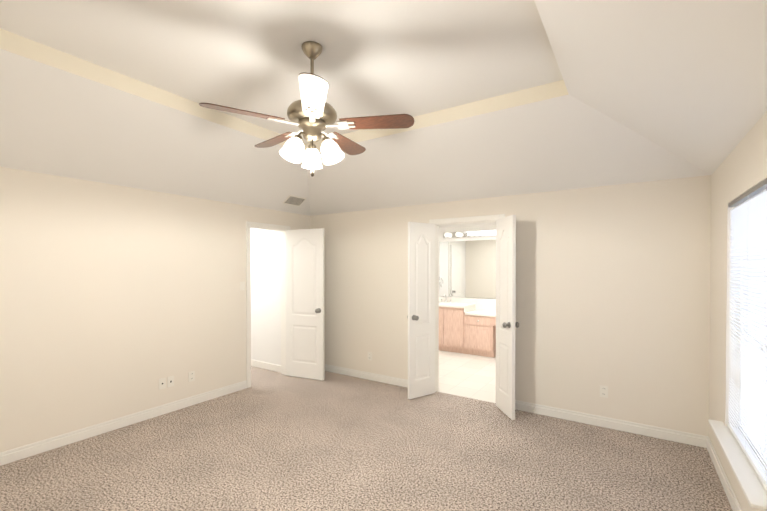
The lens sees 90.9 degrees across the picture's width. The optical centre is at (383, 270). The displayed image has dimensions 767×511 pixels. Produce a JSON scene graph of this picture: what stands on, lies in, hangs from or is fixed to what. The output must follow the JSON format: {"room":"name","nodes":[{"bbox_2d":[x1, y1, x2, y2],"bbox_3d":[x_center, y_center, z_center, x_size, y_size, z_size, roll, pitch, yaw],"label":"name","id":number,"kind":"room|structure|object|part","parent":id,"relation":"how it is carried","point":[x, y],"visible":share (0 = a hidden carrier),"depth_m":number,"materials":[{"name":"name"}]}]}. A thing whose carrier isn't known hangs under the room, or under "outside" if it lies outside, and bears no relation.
{"room":"empty bedroom","nodes":[
{"label":"empty bedroom","id":0,"kind":"room"},
{"bbox_2d":[0,167,309,452],"bbox_3d":[-2.683,0.362,3.867,0.120,2.440,5.320,0,1,33],"label":"wall","id":1,"kind":"structure","parent":0,"point":[117,301],"depth_m":3.73,"materials":[{"name":"white paint"}]},
{"bbox_2d":[0,381,246,465],"bbox_3d":[-2.920,1.535,3.397,0.016,0.105,3.955,0,1,33],"label":"baseboard","id":2,"kind":"structure","parent":1,"relation":"attached to","point":[22,452],"depth_m":3.71,"materials":[{"name":"white wood"}]},
{"bbox_2d":[159,378,165,389],"bbox_3d":[-2.429,1.239,4.146,0.008,0.115,0.072,0,1,33],"label":"electrical outlet plate","id":3,"kind":"object","parent":1,"relation":"attached to","point":[162,382],"depth_m":4.15,"materials":[{"name":"white plastic"}]},
{"bbox_2d":[167,376,173,387],"bbox_3d":[-2.380,1.239,4.222,0.008,0.115,0.072,0,1,33],"label":"electrical outlet plate","id":4,"kind":"object","parent":1,"relation":"attached to","point":[170,380],"depth_m":4.22,"materials":[{"name":"white plastic"}]},
{"bbox_2d":[188,371,194,381],"bbox_3d":[-2.247,1.236,4.422,0.009,0.115,0.072,0,1,33],"label":"electrical outlet plate","id":5,"kind":"object","parent":1,"relation":"attached to","point":[191,377],"depth_m":4.42,"materials":[{"name":"white plastic"}]},
{"bbox_2d":[240,282,244,289],"bbox_3d":[-1.865,0.200,4.991,0.010,0.115,0.072,0,1,33],"label":"switch plate","id":6,"kind":"object","parent":1,"relation":"attached to","point":[242,285],"visible":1,"depth_m":4.99,"materials":[{"name":"white plastic"}]},
{"bbox_2d":[246,221,289,387],"bbox_3d":[-1.675,0.450,5.401,0.156,2.232,0.774,0,1,33],"label":"trim","id":7,"kind":"structure","parent":1,"relation":"attached to","point":[257,225],"depth_m":5.26,"materials":[{"name":"white wood"}]},
{"bbox_2d":[286,228,324,379],"bbox_3d":[-1.128,0.475,5.507,0.646,2.155,0.206,0,1,33],"label":"door","id":8,"kind":"structure","parent":1,"relation":"in","point":[305,334],"depth_m":5.46,"materials":[{"name":"white wood"}]},
{"bbox_2d":[250,228,280,364],"bbox_3d":[-2.393,0.335,6.418,2.200,2.440,0.140,0,1,33],"label":"wall","id":9,"kind":"structure","parent":0,"point":[265,296],"depth_m":5.97,"materials":[{"name":"white paint"}]},
{"bbox_2d":[251,359,280,371],"bbox_3d":[-2.386,1.503,6.332,2.080,0.105,0.016,0,1,33],"label":"baseboard","id":10,"kind":"structure","parent":9,"relation":"attached to","point":[255,363],"depth_m":5.97,"materials":[{"name":"white wood"}]},
{"bbox_2d":[251,366,280,382],"bbox_3d":[-2.703,1.611,5.851,2.080,0.100,1.450,0,1,33],"label":"floor","id":11,"kind":"structure","parent":0,"point":[258,374],"depth_m":5.74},
{"bbox_2d":[0,371,732,510],"bbox_3d":[-0.575,1.647,2.529,5.130,0.100,5.380,0,1,33],"label":"floor carpet","id":12,"kind":"object","parent":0,"point":[332,441],"visible":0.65,"depth_m":3.13,"materials":[{"name":"beige carpet"}]},
{"bbox_2d":[0,0,766,227],"bbox_3d":[0.212,-1.251,3.692,5.130,0.790,8.240,0,1,33],"label":"ceiling","id":13,"kind":"structure","parent":0,"point":[495,98],"depth_m":2.92,"materials":[{"name":"white paint"}]},
{"bbox_2d":[283,195,305,205],"bbox_3d":[-1.284,-1.013,5.457,0.156,0.103,0.320,0,1,33],"label":"ceiling vent","id":14,"kind":"object","parent":13,"relation":"in","point":[294,200],"visible":1,"depth_m":5.44,"materials":[{"name":"white metal"}]},
{"bbox_2d":[199,41,413,176],"bbox_3d":[-0.503,-1.100,2.669,1.346,0.910,1.343,0,1,33],"label":"fan","id":15,"kind":"object","parent":13,"relation":"hanging from","point":[312,114],"visible":1,"depth_m":2.56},
{"bbox_3d":[-0.490,-0.816,2.603,0.424,0.165,0.425,0,1,33],"label":"lamp shade","id":16,"kind":"part","parent":15,"relation":"part of","materials":[{"name":"white glass"}]},
{"bbox_2d":[437,350,495,402],"bbox_3d":[1.319,1.607,6.215,3.240,0.100,2.860,0,1,33],"label":"floor","id":17,"kind":"structure","parent":0,"point":[468,375],"depth_m":5.64,"materials":[{"name":"beige tile"}]},
{"bbox_2d":[439,307,442,350],"bbox_3d":[1.138,1.113,7.545,0.397,0.860,0.579,0,1,33],"label":"base cabinet","id":18,"kind":"object","parent":17,"relation":"on","point":[440,308],"depth_m":7.23,"materials":[{"name":"brown wood"}]},
{"bbox_2d":[443,307,474,352],"bbox_3d":[1.478,1.116,7.322,0.417,0.860,0.579,0,1,33],"label":"base cabinet","id":19,"kind":"object","parent":17,"relation":"on","point":[452,316],"depth_m":7.10,"materials":[{"name":"brown wood"}]},
{"bbox_2d":[439,303,474,306],"bbox_3d":[1.143,0.660,7.534,1.236,0.046,0.586,0,1,33],"label":"countertop","id":20,"kind":"structure","parent":19,"relation":"on","point":[440,304],"depth_m":7.24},
{"bbox_2d":[463,315,495,356],"bbox_3d":[1.869,1.178,7.065,0.520,0.740,0.579,0,1,33],"label":"base cabinet","id":21,"kind":"object","parent":17,"relation":"on","point":[467,325],"depth_m":6.83,"materials":[{"name":"brown wood"}]},
{"bbox_2d":[467,311,495,318],"bbox_3d":[2.392,0.792,6.712,1.756,0.040,0.586,0,1,33],"label":"countertop","id":22,"kind":"structure","parent":21,"relation":"on","point":[468,312],"depth_m":6.92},
{"bbox_2d":[439,224,495,298],"bbox_3d":[2.072,0.325,7.345,3.240,2.440,0.120,0,1,33],"label":"wall","id":23,"kind":"structure","parent":0,"point":[442,230],"depth_m":7.52,"materials":[{"name":"white paint"}]},
{"bbox_2d":[439,240,495,298],"bbox_3d":[2.039,-0.029,7.282,2.090,1.130,0.008,0,1,33],"label":"bathroom mirror","id":24,"kind":"object","parent":23,"relation":"attached to","point":[467,269],"visible":0.64,"depth_m":7.51,"materials":[{"name":"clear mirror"}]},
{"bbox_2d":[439,295,495,310],"bbox_3d":[2.031,0.656,7.287,2.992,0.220,0.020,0,1,33],"label":"backsplash","id":25,"kind":"structure","parent":23,"relation":"attached to","point":[480,304],"depth_m":7.39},
{"bbox_2d":[443,230,495,237],"bbox_3d":[1.998,-0.724,7.221,1.900,0.100,0.144,0,1,33],"label":"light bar","id":26,"kind":"object","parent":23,"relation":"attached to","point":[471,234],"visible":0.56,"depth_m":7.43,"materials":[{"name":"silver metal"}]},
{"bbox_2d":[310,175,710,436],"bbox_3d":[0.036,0.346,5.334,7.210,2.440,0.120,0,1,33],"label":"wall","id":27,"kind":"structure","parent":0,"point":[613,288],"depth_m":3.91,"materials":[{"name":"white paint"}]},
{"bbox_2d":[325,364,407,387],"bbox_3d":[-0.292,1.513,5.481,2.115,0.105,0.016,0,1,33],"label":"baseboard","id":28,"kind":"structure","parent":27,"relation":"attached to","point":[330,368],"depth_m":5.43,"materials":[{"name":"white wood"}]},
{"bbox_2d":[407,222,434,398],"bbox_3d":[0.460,0.484,4.721,0.234,2.155,0.406,0,1,33],"label":"bathroom door","id":29,"kind":"structure","parent":27,"relation":"in","point":[421,309],"depth_m":4.68,"materials":[{"name":"white paint"}]},
{"bbox_2d":[429,214,504,391],"bbox_3d":[1.034,0.458,4.678,0.964,2.232,0.156,0,1,33],"label":"door frame","id":30,"kind":"structure","parent":27,"relation":"attached to","point":[465,220],"depth_m":4.87,"materials":[{"name":"white wood"}]},
{"bbox_2d":[496,215,518,419],"bbox_3d":[1.353,0.490,4.163,0.317,2.155,0.358,0,1,33],"label":"bathroom door","id":31,"kind":"structure","parent":27,"relation":"in","point":[506,324],"depth_m":4.10,"materials":[{"name":"white wood"}]},
{"bbox_2d":[600,385,607,397],"bbox_3d":[2.231,1.223,3.820,0.072,0.115,0.009,0,1,33],"label":"electrical outlet plate","id":32,"kind":"object","parent":27,"relation":"attached to","point":[603,389],"depth_m":3.82,"materials":[{"name":"white plastic"}]},
{"bbox_2d":[515,400,703,446],"bbox_3d":[2.139,1.530,3.881,1.765,0.105,0.016,0,1,33],"label":"baseboard","id":33,"kind":"structure","parent":27,"relation":"attached to","point":[626,426],"depth_m":3.76,"materials":[{"name":"white wood"}]},
{"bbox_2d":[709,111,766,510],"bbox_3d":[1.501,0.392,1.113,0.120,2.440,5.320,0,1,33],"label":"wall","id":34,"kind":"structure","parent":0,"point":[741,169],"depth_m":2.78,"materials":[{"name":"white paint"}]},
{"bbox_2d":[704,436,741,510],"bbox_3d":[1.478,1.558,1.213,0.016,0.105,5.200,0,1,33],"label":"baseboard","id":35,"kind":"structure","parent":34,"relation":"attached to","point":[732,499],"depth_m":2.80,"materials":[{"name":"white wood"}]},
{"bbox_2d":[708,419,766,510],"bbox_3d":[2.234,1.186,2.357,0.155,0.066,1.250,0,1,33],"label":"window sill","id":36,"kind":"structure","parent":34,"relation":"attached to","point":[753,489],"depth_m":2.23,"materials":[{"name":"white wood"}]},
{"bbox_2d":[739,189,766,470],"bbox_3d":[2.304,0.335,2.266,0.043,1.650,1.110,0,1,33],"label":"window","id":37,"kind":"structure","parent":34,"relation":"in","point":[757,402],"depth_m":2.54,"materials":[{"name":"white glass"}]},
{"bbox_2d":[727,179,766,491],"bbox_3d":[2.242,0.329,2.307,0.036,1.636,1.102,0,1,33],"label":"window blinds","id":38,"kind":"object","parent":37,"relation":"attached to","point":[748,221],"visible":1,"depth_m":2.31,"materials":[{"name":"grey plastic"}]}
]}

